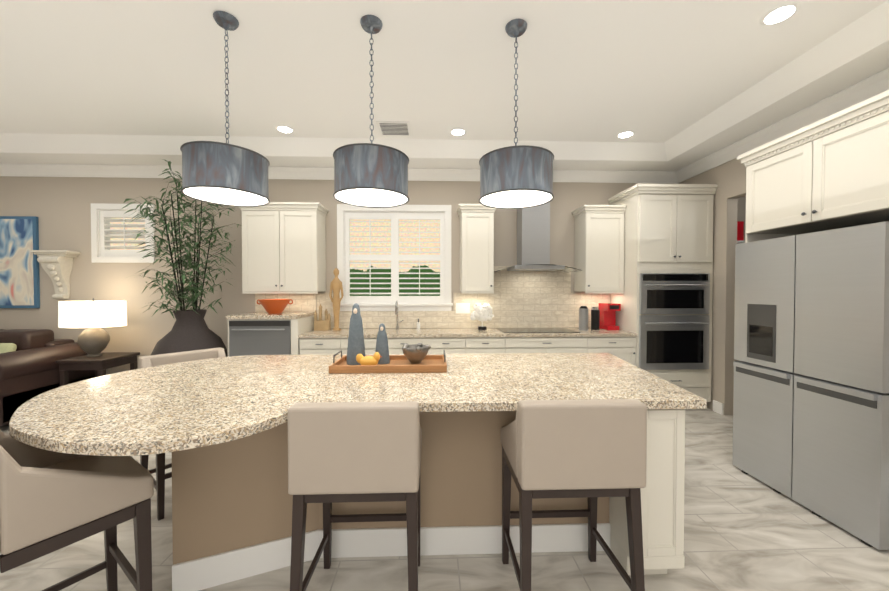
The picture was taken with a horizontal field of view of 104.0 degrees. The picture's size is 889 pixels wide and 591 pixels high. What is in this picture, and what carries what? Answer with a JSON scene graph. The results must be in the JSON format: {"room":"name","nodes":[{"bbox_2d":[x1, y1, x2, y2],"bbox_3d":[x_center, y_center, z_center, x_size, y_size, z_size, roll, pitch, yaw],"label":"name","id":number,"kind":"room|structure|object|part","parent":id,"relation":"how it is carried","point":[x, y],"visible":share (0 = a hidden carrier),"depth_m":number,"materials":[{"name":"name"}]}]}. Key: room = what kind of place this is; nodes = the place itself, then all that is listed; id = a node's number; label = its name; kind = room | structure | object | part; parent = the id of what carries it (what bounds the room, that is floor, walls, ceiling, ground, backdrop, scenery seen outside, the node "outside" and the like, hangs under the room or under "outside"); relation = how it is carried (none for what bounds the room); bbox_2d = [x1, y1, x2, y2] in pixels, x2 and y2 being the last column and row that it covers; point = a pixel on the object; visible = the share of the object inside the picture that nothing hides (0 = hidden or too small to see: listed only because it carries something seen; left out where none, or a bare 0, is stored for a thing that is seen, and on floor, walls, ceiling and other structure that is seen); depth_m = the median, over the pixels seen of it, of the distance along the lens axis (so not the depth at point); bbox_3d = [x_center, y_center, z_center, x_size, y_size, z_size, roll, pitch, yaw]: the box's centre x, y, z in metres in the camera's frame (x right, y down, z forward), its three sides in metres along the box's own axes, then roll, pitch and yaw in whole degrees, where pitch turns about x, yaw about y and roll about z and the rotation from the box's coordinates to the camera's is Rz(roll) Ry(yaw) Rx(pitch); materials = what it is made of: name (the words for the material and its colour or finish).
{"room":"kitchen","nodes":[
{"label":"kitchen","id":0,"kind":"room"},
{"bbox_2d":[0,176,675,374],"bbox_3d":[-1.078,-0.142,4.598,11.396,2.960,0.150,0,1,-2],"label":"wall","id":1,"kind":"structure","parent":0,"point":[59,208],"depth_m":4.44,"materials":[{"name":"paint"}]},
{"bbox_2d":[0,216,39,307],"bbox_3d":[-5.670,-0.415,4.342,1.120,1.146,0.040,0,1,-2],"label":"framed painting","id":2,"kind":"object","parent":1,"relation":"attached to","point":[19,271],"visible":1,"depth_m":4.33},
{"bbox_2d":[30,250,79,298],"bbox_3d":[-4.816,-0.254,4.301,0.424,0.596,0.185,0,1,-2],"label":"wall shelf","id":3,"kind":"object","parent":1,"relation":"attached to","point":[57,265],"visible":1,"depth_m":4.29,"materials":[{"name":"paint"}]},
{"bbox_2d":[91,203,154,262],"bbox_3d":[-4.076,-0.789,4.476,0.768,0.745,0.171,0,1,-2],"label":"window shutters","id":4,"kind":"object","parent":1,"relation":"attached to","point":[102,232],"visible":0.88,"depth_m":4.41,"materials":[{"name":"white wood"}]},
{"bbox_2d":[0,163,479,180],"bbox_3d":[-2.776,-1.555,4.391,7.451,0.124,0.105,0,1,-2],"label":"crown molding","id":5,"kind":"structure","parent":1,"relation":"attached to","point":[17,170],"depth_m":4.37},
{"bbox_2d":[239,202,328,293],"bbox_3d":[-1.972,-0.564,4.289,0.962,1.078,0.387,0,1,-2],"label":"upper cabinet","id":6,"kind":"object","parent":1,"relation":"attached to","point":[283,247],"visible":1,"depth_m":4.14,"materials":[{"name":"wood"}]},
{"bbox_2d":[337,204,452,310],"bbox_3d":[-0.650,-0.490,4.583,1.519,1.381,0.196,0,1,-2],"label":"window shutters","id":7,"kind":"object","parent":1,"relation":"attached to","point":[346,213],"visible":1,"depth_m":4.54,"materials":[{"name":"white wood"}]},
{"bbox_2d":[457,204,495,293],"bbox_3d":[0.400,-0.565,4.369,0.472,1.078,0.387,0,1,-2],"label":"upper cabinet","id":8,"kind":"object","parent":1,"relation":"attached to","point":[476,248],"visible":0.98,"depth_m":4.22,"materials":[{"name":"wood"}]},
{"bbox_2d":[495,202,581,272],"bbox_3d":[1.134,-0.957,4.327,0.980,1.319,0.470,0,1,-2],"label":"range hood","id":9,"kind":"object","parent":1,"relation":"attached to","point":[533,238],"visible":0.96,"depth_m":4.30,"materials":[{"name":"silver metal"}]},
{"bbox_2d":[572,205,625,293],"bbox_3d":[1.949,-0.566,4.421,0.522,1.078,0.387,0,1,-2],"label":"upper cabinet","id":10,"kind":"object","parent":1,"relation":"attached to","point":[599,246],"visible":1,"depth_m":4.28,"materials":[{"name":"wood"}]},
{"bbox_2d":[553,170,675,182],"bbox_3d":[2.156,-1.558,4.556,1.701,0.124,0.105,0,1,-2],"label":"crown molding","id":11,"kind":"structure","parent":1,"relation":"attached to","point":[586,176],"depth_m":4.56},
{"bbox_2d":[713,400,723,414],"bbox_3d":[-1.620,1.335,0.631,9.745,0.130,7.784,0,1,-2],"label":"baseboard","id":12,"kind":"structure","parent":1,"relation":"attached to","point":[718,407],"depth_m":3.96,"materials":[{"name":"white wood"}]},
{"bbox_2d":[0,0,888,170],"bbox_3d":[-0.945,-1.761,0.607,11.496,0.100,8.185,0,1,-2],"label":"ceiling","id":13,"kind":"structure","parent":0,"point":[656,71],"depth_m":2.62,"materials":[{"name":"paint"}]},
{"bbox_2d":[180,11,269,206],"bbox_3d":[-1.371,-1.175,2.190,0.478,1.116,0.478,0,1,-2],"label":"pendant light","id":14,"kind":"object","parent":13,"relation":"hanging from","point":[221,173],"visible":1,"depth_m":2.06,"materials":[{"name":"metal"}]},
{"bbox_2d":[275,125,294,132],"bbox_3d":[-1.681,-1.751,3.658,0.190,0.010,0.190,0,1,-2],"label":"recessed light","id":15,"kind":"object","parent":13,"relation":"in","point":[285,128],"visible":1,"depth_m":3.63,"materials":[{"name":"white"}]},
{"bbox_2d":[333,15,408,207],"bbox_3d":[-0.465,-1.176,2.220,0.478,1.116,0.478,0,1,-2],"label":"pendant light","id":16,"kind":"object","parent":13,"relation":"hanging from","point":[370,175],"visible":1,"depth_m":2.06,"materials":[{"name":"metal"}]},
{"bbox_2d":[376,121,411,135],"bbox_3d":[-0.524,-1.749,3.647,0.340,0.015,0.300,0,1,-2],"label":"ceiling vent","id":17,"kind":"object","parent":13,"relation":"in","point":[396,128],"visible":1,"depth_m":3.62,"materials":[{"name":"metal"}]},
{"bbox_2d":[449,127,466,134],"bbox_3d":[0.144,-1.752,3.719,0.190,0.010,0.190,0,1,-2],"label":"recessed light","id":18,"kind":"object","parent":13,"relation":"in","point":[457,131],"visible":1,"depth_m":3.70,"materials":[{"name":"white"}]},
{"bbox_2d":[479,19,553,208],"bbox_3d":[0.463,-1.176,2.252,0.478,1.116,0.478,0,1,-2],"label":"pendant light","id":19,"kind":"object","parent":13,"relation":"hanging from","point":[516,177],"visible":1,"depth_m":2.10,"materials":[{"name":"metal"}]},
{"bbox_2d":[616,130,634,137],"bbox_3d":[1.970,-1.753,3.780,0.190,0.010,0.190,0,1,-2],"label":"recessed light","id":20,"kind":"object","parent":13,"relation":"in","point":[625,133],"visible":1,"depth_m":3.77,"materials":[{"name":"white"}]},
{"bbox_2d":[759,1,800,24],"bbox_3d":[2.059,-1.728,2.134,0.190,0.010,0.190,0,1,-2],"label":"recessed light","id":21,"kind":"object","parent":13,"relation":"in","point":[779,13],"visible":1,"depth_m":2.12,"materials":[{"name":"white"}]},
{"bbox_2d":[0,408,888,590],"bbox_3d":[-0.945,1.449,0.656,11.496,0.100,8.185,0,1,-2],"label":"floor","id":22,"kind":"structure","parent":0,"point":[745,532],"depth_m":1.81,"materials":[{"name":"tile"}]},
{"bbox_2d":[0,329,95,426],"bbox_3d":[-5.428,0.848,3.821,2.188,0.885,1.040,0,1,-2],"label":"sofa","id":23,"kind":"object","parent":22,"relation":"on","point":[29,368],"visible":0.71,"depth_m":3.76,"materials":[{"name":"leather"}]},
{"bbox_2d":[0,343,16,352],"bbox_3d":[-4.921,0.651,3.755,0.440,0.263,0.176,0,1,-2],"label":"pillow","id":24,"kind":"object","parent":23,"relation":"on","point":[4,347],"depth_m":3.77,"materials":[{"name":"beige fabric"}]},
{"bbox_2d":[0,430,153,590],"bbox_3d":[-1.444,0.912,1.286,0.506,0.957,0.462,1,1,34],"label":"counter stool","id":25,"kind":"object","parent":22,"relation":"on","point":[51,501],"visible":0.92,"depth_m":1.19,"materials":[{"name":"beige leather"}]},
{"bbox_2d":[55,352,139,386],"bbox_3d":[-4.038,1.029,4.081,0.500,0.635,0.500,0,1,-2],"label":"end table","id":26,"kind":"object","parent":22,"relation":"on","point":[100,365],"visible":0.5,"depth_m":3.88,"materials":[{"name":"brown wood"}]},
{"bbox_2d":[58,298,126,356],"bbox_3d":[-4.108,0.370,4.068,0.680,0.680,0.408,0,1,-2],"label":"table lamp","id":27,"kind":"object","parent":26,"relation":"on","point":[93,317],"visible":1,"depth_m":3.94,"materials":[{"name":"fabric"}]},
{"bbox_2d":[120,159,240,356],"bbox_3d":[-2.958,-0.076,3.855,1.000,2.852,1.042,0,1,-2],"label":"potted plant","id":28,"kind":"object","parent":22,"relation":"on","point":[190,331],"visible":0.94,"depth_m":3.79,"materials":[{"name":"dark ceramic"},{"name":"leaf"}]},
{"bbox_2d":[138,347,225,520],"bbox_3d":[-1.766,0.894,2.439,0.462,0.957,0.506,1,1,39],"label":"counter stool","id":29,"kind":"object","parent":22,"relation":"on","point":[152,361],"visible":0.17,"depth_m":2.38,"materials":[{"name":"brown wood"}]},
{"bbox_3d":[-1.763,0.586,2.432,0.655,0.341,0.662,0,1,-2],"label":"seat","id":30,"kind":"part","parent":29,"relation":"part of","materials":[{"name":"beige fabric"}]},
{"bbox_2d":[226,294,315,356],"bbox_3d":[-2.044,0.658,4.164,0.785,1.374,0.668,0,1,-2],"label":"base cabinet","id":31,"kind":"object","parent":22,"relation":"on","point":[260,330],"visible":0.46,"depth_m":3.88,"materials":[{"name":"metal"}]},
{"bbox_2d":[257,299,292,313],"bbox_3d":[-2.043,0.130,4.184,0.436,0.173,0.356,0,1,-2],"label":"bowl","id":32,"kind":"object","parent":31,"relation":"on","point":[274,306],"visible":1,"depth_m":4.09,"materials":[{"name":"ceramic"}]},
{"bbox_2d":[299,338,389,354],"bbox_3d":[-1.150,0.909,4.225,0.990,0.870,0.614,0,1,-2],"label":"base cabinet","id":33,"kind":"object","parent":22,"relation":"on","point":[307,346],"depth_m":3.91,"materials":[{"name":"wood"}]},
{"bbox_2d":[288,401,421,590],"bbox_3d":[-0.361,0.908,1.565,0.506,0.957,0.462,0,1,-2],"label":"counter stool","id":34,"kind":"object","parent":22,"relation":"on","point":[339,452],"visible":1,"depth_m":1.35,"materials":[{"name":"beige leather"}]},
{"bbox_3d":[-0.361,0.600,1.567,0.506,0.341,0.450,0,1,-2],"label":"seat","id":35,"kind":"part","parent":34,"relation":"part of","materials":[{"name":"beige leather"}]},
{"bbox_2d":[172,449,684,590],"bbox_3d":[-0.131,0.942,2.152,2.518,0.869,1.136,0,1,-2],"label":"kitchen island","id":36,"kind":"object","parent":22,"relation":"on","point":[232,516],"depth_m":1.76,"materials":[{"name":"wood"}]},
{"bbox_2d":[9,353,706,456],"bbox_3d":[-0.333,0.489,1.935,3.336,0.040,1.570,0,1,-2],"label":"island countertop","id":37,"kind":"structure","parent":36,"relation":"on","point":[231,406],"depth_m":1.70,"materials":[{"name":"beige stone"}]},
{"bbox_2d":[329,350,446,372],"bbox_3d":[-0.344,0.416,2.254,0.707,0.095,0.340,0,1,-2],"label":"wood tray","id":38,"kind":"object","parent":37,"relation":"on","point":[426,364],"visible":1,"depth_m":2.09,"materials":[{"name":"wood"}]},
{"bbox_2d":[346,303,365,364],"bbox_3d":[-0.579,0.248,2.274,0.126,0.396,0.101,0,1,-2],"label":"figurine","id":39,"kind":"object","parent":38,"relation":"on","point":[356,346],"visible":0.94,"depth_m":2.24,"materials":[{"name":"grey ceramic"}]},
{"bbox_2d":[356,352,381,364],"bbox_3d":[-0.471,0.400,2.170,0.165,0.095,0.068,0,1,-2],"label":"fruit","id":40,"kind":"object","parent":38,"relation":"on","point":[374,359],"visible":0.88,"depth_m":2.15,"materials":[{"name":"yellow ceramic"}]},
{"bbox_2d":[375,323,389,363],"bbox_3d":[-0.411,0.314,2.291,0.102,0.263,0.082,0,1,-2],"label":"figurine","id":41,"kind":"object","parent":38,"relation":"on","point":[382,348],"visible":0.98,"depth_m":2.27,"materials":[{"name":"grey ceramic"}]},
{"bbox_2d":[402,343,430,363],"bbox_3d":[-0.185,0.384,2.289,0.189,0.123,0.194,0,1,-2],"label":"bowl","id":42,"kind":"object","parent":38,"relation":"on","point":[415,353],"visible":1,"depth_m":2.23,"materials":[{"name":"silver metal"}]},
{"bbox_2d":[390,338,469,353],"bbox_3d":[-0.242,0.908,4.256,1.057,0.870,0.614,0,1,-2],"label":"base cabinet","id":43,"kind":"object","parent":22,"relation":"on","point":[450,345],"depth_m":3.95,"materials":[{"name":"wood"}]},
{"bbox_2d":[470,338,509,353],"bbox_3d":[0.457,0.908,4.279,0.571,0.870,0.614,0,1,-2],"label":"base cabinet","id":44,"kind":"object","parent":22,"relation":"on","point":[477,345],"depth_m":3.97,"materials":[{"name":"wood"}]},
{"bbox_2d":[510,338,593,352],"bbox_3d":[1.161,0.908,4.303,1.067,0.870,0.614,0,1,-2],"label":"drawer","id":45,"kind":"object","parent":22,"relation":"on","point":[517,345],"depth_m":4.00,"materials":[{"name":"wood"}]},
{"bbox_2d":[298,326,636,337],"bbox_3d":[0.284,0.452,4.260,3.866,0.038,0.626,0,1,-2],"label":"countertop","id":46,"kind":"structure","parent":45,"relation":"on","point":[411,331],"depth_m":4.00,"materials":[{"name":"beige stone"}]},
{"bbox_2d":[314,304,330,330],"bbox_3d":[-1.520,0.267,4.324,0.211,0.330,0.080,0,1,-2],"label":"ornament","id":47,"kind":"object","parent":46,"relation":"on","point":[320,324],"visible":1,"depth_m":4.30,"materials":[{"name":"brown wood"}]},
{"bbox_2d":[329,268,343,330],"bbox_3d":[-1.340,0.045,4.306,0.172,0.773,0.070,0,1,-2],"label":"statue","id":48,"kind":"object","parent":46,"relation":"on","point":[336,286],"visible":1,"depth_m":4.29,"materials":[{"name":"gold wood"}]},
{"bbox_2d":[395,300,403,329],"bbox_3d":[-0.564,0.246,4.315,0.101,0.370,0.189,0,1,-2],"label":"faucet","id":49,"kind":"object","parent":46,"relation":"on","point":[396,312],"visible":1,"depth_m":4.37,"materials":[{"name":"silver metal"}]},
{"bbox_2d":[470,303,493,329],"bbox_3d":[0.473,0.260,4.370,0.296,0.343,0.100,0,1,-2],"label":"sculpture","id":50,"kind":"object","parent":46,"relation":"on","point":[481,313],"visible":1,"depth_m":4.34,"materials":[{"name":"white plastic"}]},
{"bbox_2d":[494,326,581,333],"bbox_3d":[1.135,0.430,4.305,0.900,0.006,0.481,0,1,-2],"label":"cooktop","id":51,"kind":"object","parent":46,"relation":"in","point":[505,329],"depth_m":4.24,"materials":[{"name":"black glass"}]},
{"bbox_2d":[579,306,587,330],"bbox_3d":[1.735,0.281,4.333,0.108,0.300,0.108,0,1,-14],"label":"canister","id":52,"kind":"object","parent":46,"relation":"on","point":[583,310],"depth_m":4.29,"materials":[{"name":"silver metal"}]},
{"bbox_2d":[591,306,602,329],"bbox_3d":[1.905,0.286,4.388,0.102,0.290,0.102,0,1,-14],"label":"canister","id":53,"kind":"object","parent":46,"relation":"on","point":[596,312],"depth_m":4.36,"materials":[{"name":"black metal"}]},
{"bbox_2d":[598,303,620,329],"bbox_3d":[2.097,0.265,4.418,0.160,0.330,0.252,0,1,-2],"label":"coffee maker","id":54,"kind":"object","parent":46,"relation":"on","point":[603,315],"depth_m":4.40,"materials":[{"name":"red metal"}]},
{"bbox_2d":[501,399,646,590],"bbox_3d":[0.550,0.907,1.596,0.506,0.957,0.462,0,1,-2],"label":"counter stool","id":55,"kind":"object","parent":22,"relation":"on","point":[591,451],"visible":1,"depth_m":1.38,"materials":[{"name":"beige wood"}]},
{"bbox_3d":[0.550,0.599,1.597,0.506,0.341,0.450,0,1,-2],"label":"seat","id":56,"kind":"part","parent":55,"relation":"part of","materials":[{"name":"beige leather"}]},
{"bbox_2d":[594,338,635,365],"bbox_3d":[1.897,0.907,4.328,0.637,0.870,0.614,0,1,-2],"label":"base cabinet","id":57,"kind":"object","parent":22,"relation":"on","point":[624,349],"depth_m":4.02,"materials":[{"name":"wood"}]},
{"bbox_2d":[608,183,717,401],"bbox_3d":[2.651,0.033,4.300,0.940,2.621,0.692,0,1,-2],"label":"tall cabinet","id":58,"kind":"object","parent":22,"relation":"on","point":[664,300],"visible":0.71,"depth_m":4.02,"materials":[{"name":"wood"}]},
{"bbox_2d":[737,221,744,243],"bbox_3d":[3.686,-0.795,4.491,0.840,0.270,0.357,0,1,-2],"label":"pantry shelving","id":59,"kind":"object","parent":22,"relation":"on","point":[740,232],"visible":0.04,"depth_m":4.30,"materials":[{"name":"red"}]},
{"bbox_2d":[733,221,888,549],"bbox_3d":[2.698,0.488,2.310,0.822,1.771,0.910,0,1,-2],"label":"fridge","id":60,"kind":"object","parent":22,"relation":"on","point":[811,385],"visible":1,"depth_m":2.14,"materials":[{"name":"metal"}]},
{"bbox_2d":[676,158,745,415],"bbox_3d":[3.310,-0.083,0.782,0.120,2.960,7.740,0,1,-2],"label":"wall","id":61,"kind":"structure","parent":0,"point":[729,205],"depth_m":3.91,"materials":[{"name":"paint"}]},
{"bbox_2d":[676,67,888,182],"bbox_3d":[3.198,-1.499,0.749,0.106,0.124,7.784,0,1,-2],"label":"crown molding","id":62,"kind":"structure","parent":61,"relation":"attached to","point":[864,89],"depth_m":3.07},
{"bbox_2d":[737,90,888,242],"bbox_3d":[2.792,0.127,2.321,0.808,2.493,1.055,0,1,-2],"label":"upper cabinet","id":63,"kind":"object","parent":61,"relation":"attached to","point":[830,172],"visible":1,"depth_m":2.24,"materials":[{"name":"wood"}]},
{"label":"outside","id":64,"kind":"structure","parent":0,"visible":0},
{"bbox_2d":[110,218,439,295],"bbox_3d":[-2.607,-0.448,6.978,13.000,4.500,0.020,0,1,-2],"label":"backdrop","id":65,"kind":"structure","parent":64,"point":[411,223],"depth_m":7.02,"materials":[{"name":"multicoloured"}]}
]}

